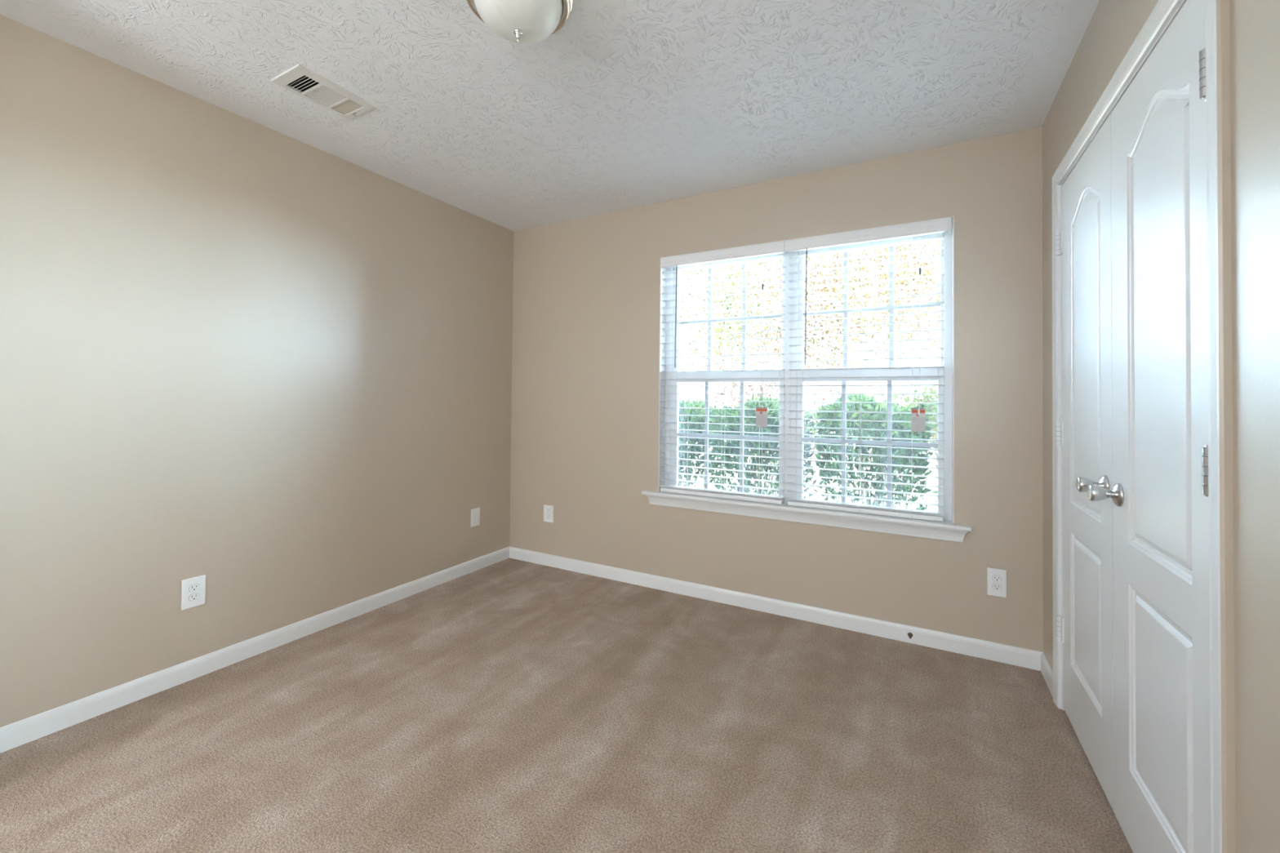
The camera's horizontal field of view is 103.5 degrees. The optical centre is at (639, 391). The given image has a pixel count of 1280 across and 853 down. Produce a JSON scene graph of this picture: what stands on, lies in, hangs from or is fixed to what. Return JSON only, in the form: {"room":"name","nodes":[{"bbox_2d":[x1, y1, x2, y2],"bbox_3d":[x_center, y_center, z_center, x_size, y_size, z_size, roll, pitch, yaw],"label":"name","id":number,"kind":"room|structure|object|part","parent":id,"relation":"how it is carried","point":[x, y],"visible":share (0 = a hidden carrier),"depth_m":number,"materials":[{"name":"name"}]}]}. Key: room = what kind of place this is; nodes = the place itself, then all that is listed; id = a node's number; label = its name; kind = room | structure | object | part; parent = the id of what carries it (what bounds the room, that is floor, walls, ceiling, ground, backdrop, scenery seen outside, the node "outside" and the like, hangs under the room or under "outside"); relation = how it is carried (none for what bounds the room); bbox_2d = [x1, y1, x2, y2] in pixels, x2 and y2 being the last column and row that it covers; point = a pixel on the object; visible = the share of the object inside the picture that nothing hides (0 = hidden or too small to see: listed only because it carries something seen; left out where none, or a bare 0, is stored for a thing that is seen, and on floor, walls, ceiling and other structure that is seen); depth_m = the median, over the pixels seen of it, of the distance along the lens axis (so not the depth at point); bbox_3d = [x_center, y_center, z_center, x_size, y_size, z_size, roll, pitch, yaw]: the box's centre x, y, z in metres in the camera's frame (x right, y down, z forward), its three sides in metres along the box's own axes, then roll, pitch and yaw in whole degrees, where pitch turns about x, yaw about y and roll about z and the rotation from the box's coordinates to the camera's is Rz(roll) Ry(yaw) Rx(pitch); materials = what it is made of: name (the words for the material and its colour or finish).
{"room":"empty bedroom","nodes":[
{"label":"empty bedroom","id":0,"kind":"room"},
{"bbox_2d":[0,14,513,727],"bbox_3d":[-2.337,-0.033,1.425,0.150,2.440,5.750,0,-1,29],"label":"wall","id":1,"kind":"structure","parent":0,"point":[274,367],"depth_m":2.15,"materials":[{"name":"beige paint"}]},
{"bbox_2d":[181,574,205,610],"bbox_3d":[-1.870,0.842,2.114,0.008,0.124,0.081,0,-1,29],"label":"wall outlet","id":2,"kind":"object","parent":1,"relation":"attached to","point":[193,589],"visible":1,"depth_m":2.11,"materials":[{"name":"white plastic"}]},
{"bbox_2d":[188,592,199,601],"bbox_3d":[-1.869,0.861,2.113,0.001,0.030,0.036,0,-1,29],"label":"receptacle","id":3,"kind":"object","parent":2,"relation":"attached to","point":[193,597],"depth_m":2.11,"materials":[{"name":"white plastic"}]},
{"bbox_2d":[188,583,199,591],"bbox_3d":[-1.868,0.822,2.113,0.003,0.030,0.036,0,-1,29],"label":"receptacle","id":4,"kind":"object","parent":2,"relation":"attached to","point":[192,587],"depth_m":2.11,"materials":[{"name":"white plastic"}]},
{"bbox_2d":[0,546,509,753],"bbox_3d":[-1.641,1.170,2.530,0.012,0.080,2.800,0,-1,29],"label":"baseboard","id":5,"kind":"structure","parent":1,"relation":"attached to","point":[12,735],"depth_m":2.15,"materials":[{"name":"white paint"}]},
{"bbox_2d":[471,506,479,527],"bbox_3d":[-1.130,0.864,3.466,0.007,0.124,0.081,0,-1,29],"label":"blank plate","id":6,"kind":"object","parent":1,"relation":"attached to","point":[475,513],"visible":1,"depth_m":3.46,"materials":[{"name":"white plastic"}]},
{"bbox_2d":[0,0,1099,231],"bbox_3d":[-0.670,-1.331,0.451,4.006,0.160,5.900,0,-1,29],"label":"ceiling","id":7,"kind":"structure","parent":0,"point":[629,104],"depth_m":1.97,"materials":[{"name":"white paint"}]},
{"bbox_2d":[271,63,376,119],"bbox_3d":[-1.298,-1.304,2.087,0.203,0.179,0.311,0,-1,29],"label":"ceiling vent","id":8,"kind":"object","parent":7,"relation":"in","point":[312,84],"visible":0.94,"depth_m":2.08,"materials":[{"name":"white metal"}]},
{"bbox_2d":[466,0,573,44],"bbox_3d":[-0.368,-1.143,1.523,0.333,0.178,0.333,0,-1,29],"label":"ceiling light","id":9,"kind":"object","parent":7,"relation":"attached to","point":[518,21],"visible":1,"depth_m":1.50,"materials":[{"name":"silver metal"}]},
{"bbox_2d":[0,558,1133,852],"bbox_3d":[-0.695,1.264,0.413,4.006,0.150,5.900,0,-1,29],"label":"floor","id":10,"kind":"structure","parent":0,"point":[508,705],"depth_m":1.71,"materials":[{"name":"beige carpet"}]},
{"bbox_2d":[509,125,1043,652],"bbox_3d":[0.458,0.019,3.085,3.156,2.440,0.150,0,-1,29],"label":"wall","id":11,"kind":"structure","parent":0,"point":[585,348],"depth_m":2.79,"materials":[{"name":"beige paint"}]},
{"bbox_2d":[543,504,553,522],"bbox_3d":[-0.651,0.868,3.586,0.087,0.119,0.008,0,-1,29],"label":"wall outlet","id":12,"kind":"object","parent":11,"relation":"attached to","point":[548,509],"visible":1,"depth_m":3.58,"materials":[{"name":"white plastic"}]},
{"bbox_2d":[664,251,791,502],"bbox_3d":[0.526,-0.098,3.090,0.792,1.490,0.080,0,-1,29],"label":"window","id":13,"kind":"structure","parent":11,"relation":"in","point":[786,381],"depth_m":3.05,"materials":[{"name":"white plastic"}]},
{"bbox_2d":[659,240,786,504],"bbox_3d":[0.474,-0.108,3.015,0.769,1.476,0.075,0,-1,29],"label":"window blind","id":14,"kind":"object","parent":13,"relation":"attached to","point":[773,247],"visible":0.97,"depth_m":3.00,"materials":[{"name":"white plastic"}]},
{"bbox_3d":[0.288,-0.087,3.127,0.002,1.410,0.057,0,-1,29],"label":"ladder cord","id":15,"kind":"part","parent":14,"relation":"part of","materials":[{"name":"white fabric"}]},
{"bbox_3d":[0.470,0.611,3.013,0.764,0.038,0.050,0,-1,29],"label":"rail","id":16,"kind":"part","parent":14,"relation":"part of","materials":[{"name":"white plastic"}]},
{"bbox_3d":[0.499,-0.087,3.011,0.002,1.410,0.057,0,-1,29],"label":"ladder cord","id":17,"kind":"part","parent":14,"relation":"part of","materials":[{"name":"white fabric"}]},
{"bbox_3d":[0.486,-0.817,3.038,0.764,0.050,0.046,0,-1,29],"label":"head rail","id":18,"kind":"part","parent":14,"relation":"part of","materials":[{"name":"white plastic"}]},
{"bbox_3d":[0.698,-0.087,2.902,0.002,1.410,0.057,0,-1,29],"label":"ladder cord","id":19,"kind":"part","parent":14,"relation":"part of","materials":[{"name":"white fabric"}]},
{"bbox_2d":[755,407,767,426],"bbox_3d":[0.687,0.144,2.852,0.065,0.112,0.002,0,-1,29],"label":"tag","id":20,"kind":"object","parent":14,"relation":"hanging from","point":[761,412],"visible":1,"depth_m":2.85,"materials":[{"name":"grey paper"}]},
{"bbox_3d":[0.695,-0.344,2.862,0.002,0.880,0.002,0,-1,29],"label":"lift cord","id":21,"kind":"part","parent":14,"relation":"part of","materials":[{"name":"white fabric"}]},
{"bbox_3d":[0.513,0.253,3.067,0.724,0.752,0.028,0,-1,29],"label":"sash","id":22,"kind":"part","parent":13,"relation":"part of","materials":[{"name":"white plastic"}]},
{"bbox_2d":[677,382,778,492],"bbox_3d":[0.522,0.274,3.062,0.643,0.662,0.012,0,-1,29],"label":"grille","id":23,"kind":"object","parent":13,"relation":"attached to","point":[741,436],"depth_m":3.08,"materials":[{"name":"grey plastic"}]},
{"bbox_3d":[0.533,-0.438,3.102,0.724,0.754,0.028,0,-1,29],"label":"sash","id":24,"kind":"part","parent":13,"relation":"part of","materials":[{"name":"white plastic"}]},
{"bbox_2d":[678,264,782,370],"bbox_3d":[0.540,-0.457,3.099,0.661,0.662,0.012,0,-1,29],"label":"grille","id":25,"kind":"object","parent":13,"relation":"attached to","point":[744,266],"depth_m":3.14,"materials":[{"name":"grey plastic"}]},
{"bbox_2d":[509,546,1042,671],"bbox_3d":[0.407,1.197,2.997,3.156,0.080,0.012,0,-1,29],"label":"baseboard","id":26,"kind":"structure","parent":11,"relation":"attached to","point":[1010,655],"depth_m":2.72,"materials":[{"name":"white paint"}]},
{"bbox_2d":[657,216,954,524],"bbox_3d":[0.852,-0.107,2.872,1.582,1.480,0.150,0,-1,29],"label":"trim","id":27,"kind":"structure","parent":11,"relation":"attached to","point":[663,297],"depth_m":3.19,"materials":[{"name":"white paint"}]},
{"bbox_2d":[641,490,972,542],"bbox_3d":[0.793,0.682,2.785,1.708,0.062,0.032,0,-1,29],"label":"trim","id":28,"kind":"structure","parent":11,"relation":"attached to","point":[948,535],"depth_m":2.69,"materials":[{"name":"white paint"}]},
{"bbox_2d":[790,231,951,520],"bbox_3d":[1.216,-0.096,2.712,0.782,1.490,0.080,0,-1,29],"label":"window","id":29,"kind":"structure","parent":11,"relation":"in","point":[946,408],"depth_m":2.66,"materials":[{"name":"white plastic"}]},
{"bbox_2d":[784,217,951,521],"bbox_3d":[1.161,-0.107,2.639,0.794,1.476,0.075,0,-1,29],"label":"window blind","id":30,"kind":"object","parent":29,"relation":"attached to","point":[941,224],"visible":1,"depth_m":2.62,"materials":[{"name":"white plastic"}]},
{"bbox_3d":[0.959,-0.086,2.759,0.002,1.410,0.057,0,-1,29],"label":"ladder cord","id":31,"kind":"part","parent":30,"relation":"part of","materials":[{"name":"white fabric"}]},
{"bbox_3d":[1.160,-0.086,2.649,0.002,1.410,0.057,0,-1,29],"label":"ladder cord","id":32,"kind":"part","parent":30,"relation":"part of","materials":[{"name":"white fabric"}]},
{"bbox_3d":[1.154,0.612,2.638,0.748,0.038,0.050,0,-1,29],"label":"rail","id":33,"kind":"part","parent":30,"relation":"part of","materials":[{"name":"white plastic"}]},
{"bbox_3d":[1.171,-0.816,2.663,0.748,0.050,0.046,0,-1,29],"label":"head rail","id":34,"kind":"part","parent":30,"relation":"part of","materials":[{"name":"white plastic"}]},
{"bbox_3d":[1.368,-0.086,2.535,0.002,1.410,0.057,0,-1,29],"label":"ladder cord","id":35,"kind":"part","parent":30,"relation":"part of","materials":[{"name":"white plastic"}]},
{"bbox_2d":[911,408,925,431],"bbox_3d":[1.367,0.139,2.478,0.060,0.117,0.005,0,-1,29],"label":"tag","id":36,"kind":"object","parent":30,"relation":"hanging from","point":[917,415],"visible":1,"depth_m":2.48,"materials":[{"name":"grey paper"}]},
{"bbox_3d":[1.203,0.254,2.689,0.714,0.752,0.028,0,-1,29],"label":"sash","id":37,"kind":"part","parent":29,"relation":"part of","materials":[{"name":"white plastic"}]},
{"bbox_2d":[802,381,937,506],"bbox_3d":[1.206,0.275,2.687,0.656,0.662,0.012,0,-1,29],"label":"grille","id":38,"kind":"object","parent":29,"relation":"attached to","point":[889,442],"depth_m":2.68,"materials":[{"name":"grey plastic"}]},
{"bbox_3d":[1.223,-0.436,2.724,0.714,0.754,0.028,0,-1,29],"label":"sash","id":39,"kind":"part","parent":29,"relation":"part of","materials":[{"name":"white plastic"}]},
{"bbox_2d":[803,246,940,368],"bbox_3d":[1.229,-0.450,2.721,0.674,0.662,0.012,0,-1,29],"label":"grille","id":40,"kind":"object","parent":29,"relation":"attached to","point":[891,309],"depth_m":2.76,"materials":[{"name":"grey plastic"}]},
{"bbox_2d":[986,567,1006,597],"bbox_3d":[1.646,0.881,2.326,0.074,0.126,0.008,0,-1,29],"label":"wall outlet","id":41,"kind":"object","parent":11,"relation":"attached to","point":[996,578],"visible":1,"depth_m":2.32,"materials":[{"name":"white plastic"}]},
{"bbox_2d":[991,583,1001,591],"bbox_3d":[1.645,0.901,2.325,0.036,0.030,0.001,0,-1,29],"label":"receptacle","id":42,"kind":"object","parent":41,"relation":"attached to","point":[995,587],"depth_m":2.32,"materials":[{"name":"grey plastic"}]},
{"bbox_2d":[992,574,1001,582],"bbox_3d":[1.645,0.862,2.325,0.036,0.030,0.001,0,-1,29],"label":"receptacle","id":43,"kind":"object","parent":41,"relation":"attached to","point":[996,578],"depth_m":2.32,"materials":[{"name":"grey plastic"}]},
{"bbox_2d":[1042,0,1279,852],"bbox_3d":[0.548,-0.028,-0.157,0.120,2.440,5.750,0,-1,29],"label":"wall","id":44,"kind":"structure","parent":0,"point":[1114,25],"depth_m":0.85,"materials":[{"name":"beige paint"}]},
{"bbox_2d":[1040,652,1053,697],"bbox_3d":[1.724,1.197,2.128,0.012,0.080,0.270,0,-1,29],"label":"baseboard","id":45,"kind":"structure","parent":44,"relation":"attached to","point":[1046,671],"depth_m":2.13,"materials":[{"name":"white paint"}]},
{"bbox_2d":[1055,113,1113,810],"bbox_3d":[1.500,0.201,1.732,0.102,2.025,0.593,0,-1,29],"label":"door","id":46,"kind":"structure","parent":44,"relation":"in","point":[1084,434],"depth_m":1.67,"materials":[{"name":"white paint"}]},
{"bbox_3d":[1.362,0.284,1.532,0.052,0.046,0.046,0,-1,29],"label":"knob","id":47,"kind":"part","parent":46,"relation":"part of","materials":[{"name":"silver metal"}]},
{"bbox_2d":[1052,0,1235,852],"bbox_3d":[1.361,0.170,1.467,0.017,2.108,1.282,0,-1,29],"label":"trim","id":48,"kind":"structure","parent":44,"relation":"attached to","point":[1220,358],"depth_m":0.92,"materials":[{"name":"white paint"}]},
{"bbox_2d":[1087,0,1210,852],"bbox_3d":[1.212,0.190,1.208,0.102,2.025,0.598,0,-1,29],"label":"door","id":49,"kind":"structure","parent":44,"relation":"in","point":[1159,494],"depth_m":1.18,"materials":[{"name":"white paint"}]},
{"bbox_3d":[1.305,0.289,1.428,0.052,0.046,0.046,0,-1,29],"label":"knob","id":50,"kind":"part","parent":49,"relation":"part of","materials":[{"name":"silver metal"}]},
{"label":"outside","id":51,"kind":"structure","parent":0,"visible":0},
{"bbox_2d":[681,411,937,511],"bbox_3d":[15.881,2.224,34.507,90.000,0.250,69.850,0,-1,29],"label":"ground","id":52,"kind":"structure","parent":51,"point":[930,481],"depth_m":8.39,"materials":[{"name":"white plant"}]},
{"bbox_2d":[677,396,722,490],"bbox_3d":[0.386,0.787,5.543,1.064,1.479,0.924,0,-1,29],"label":"shrub","id":53,"kind":"object","parent":52,"relation":"on","point":[681,403],"visible":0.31,"depth_m":5.25,"materials":[{"name":"green plant"}]},
{"bbox_2d":[681,321,825,479],"bbox_3d":[2.175,0.148,9.137,2.369,2.904,2.609,1,-1,-38],"label":"tree","id":54,"kind":"object","parent":52,"relation":"on","point":[766,389],"visible":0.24,"depth_m":9.12,"materials":[{"name":"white plant"}]},
{"bbox_2d":[679,259,843,409],"bbox_3d":[2.359,-2.099,16.447,7.994,7.618,6.582,1,-1,-21],"label":"tree","id":55,"kind":"object","parent":52,"relation":"on","point":[717,329],"visible":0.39,"depth_m":16.41,"materials":[{"name":"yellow plant"}]},
{"bbox_2d":[708,394,817,499],"bbox_3d":[1.214,0.772,5.020,1.050,1.509,0.920,0,-1,29],"label":"shrub","id":56,"kind":"object","parent":52,"relation":"on","point":[748,405],"visible":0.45,"depth_m":4.86,"materials":[{"name":"green plant"}]},
{"bbox_2d":[685,240,940,462],"bbox_3d":[5.213,-1.751,11.051,6.763,6.819,7.418,1,-1,-28],"label":"autumn tree","id":57,"kind":"object","parent":52,"relation":"on","point":[870,320],"visible":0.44,"depth_m":11.13,"materials":[{"name":"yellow plant"}]},
{"bbox_2d":[808,391,937,510],"bbox_3d":[2.112,0.764,4.588,1.071,1.532,0.906,0,-1,29],"label":"shrub","id":58,"kind":"object","parent":52,"relation":"on","point":[836,406],"visible":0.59,"depth_m":4.40,"materials":[{"name":"green plant"}]},
{"bbox_2d":[880,380,937,502],"bbox_3d":[4.277,0.627,7.342,1.784,1.935,2.008,0,-1,29],"label":"tree","id":59,"kind":"object","parent":52,"relation":"on","point":[926,397],"visible":0.13,"depth_m":7.18,"materials":[{"name":"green plant"}]},
{"bbox_2d":[930,400,937,506],"bbox_3d":[2.936,0.736,4.076,1.089,1.588,0.935,0,-1,29],"label":"shrub","id":60,"kind":"object","parent":52,"relation":"on","point":[935,406],"visible":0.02,"depth_m":4.30,"materials":[{"name":"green plant"}]}
]}

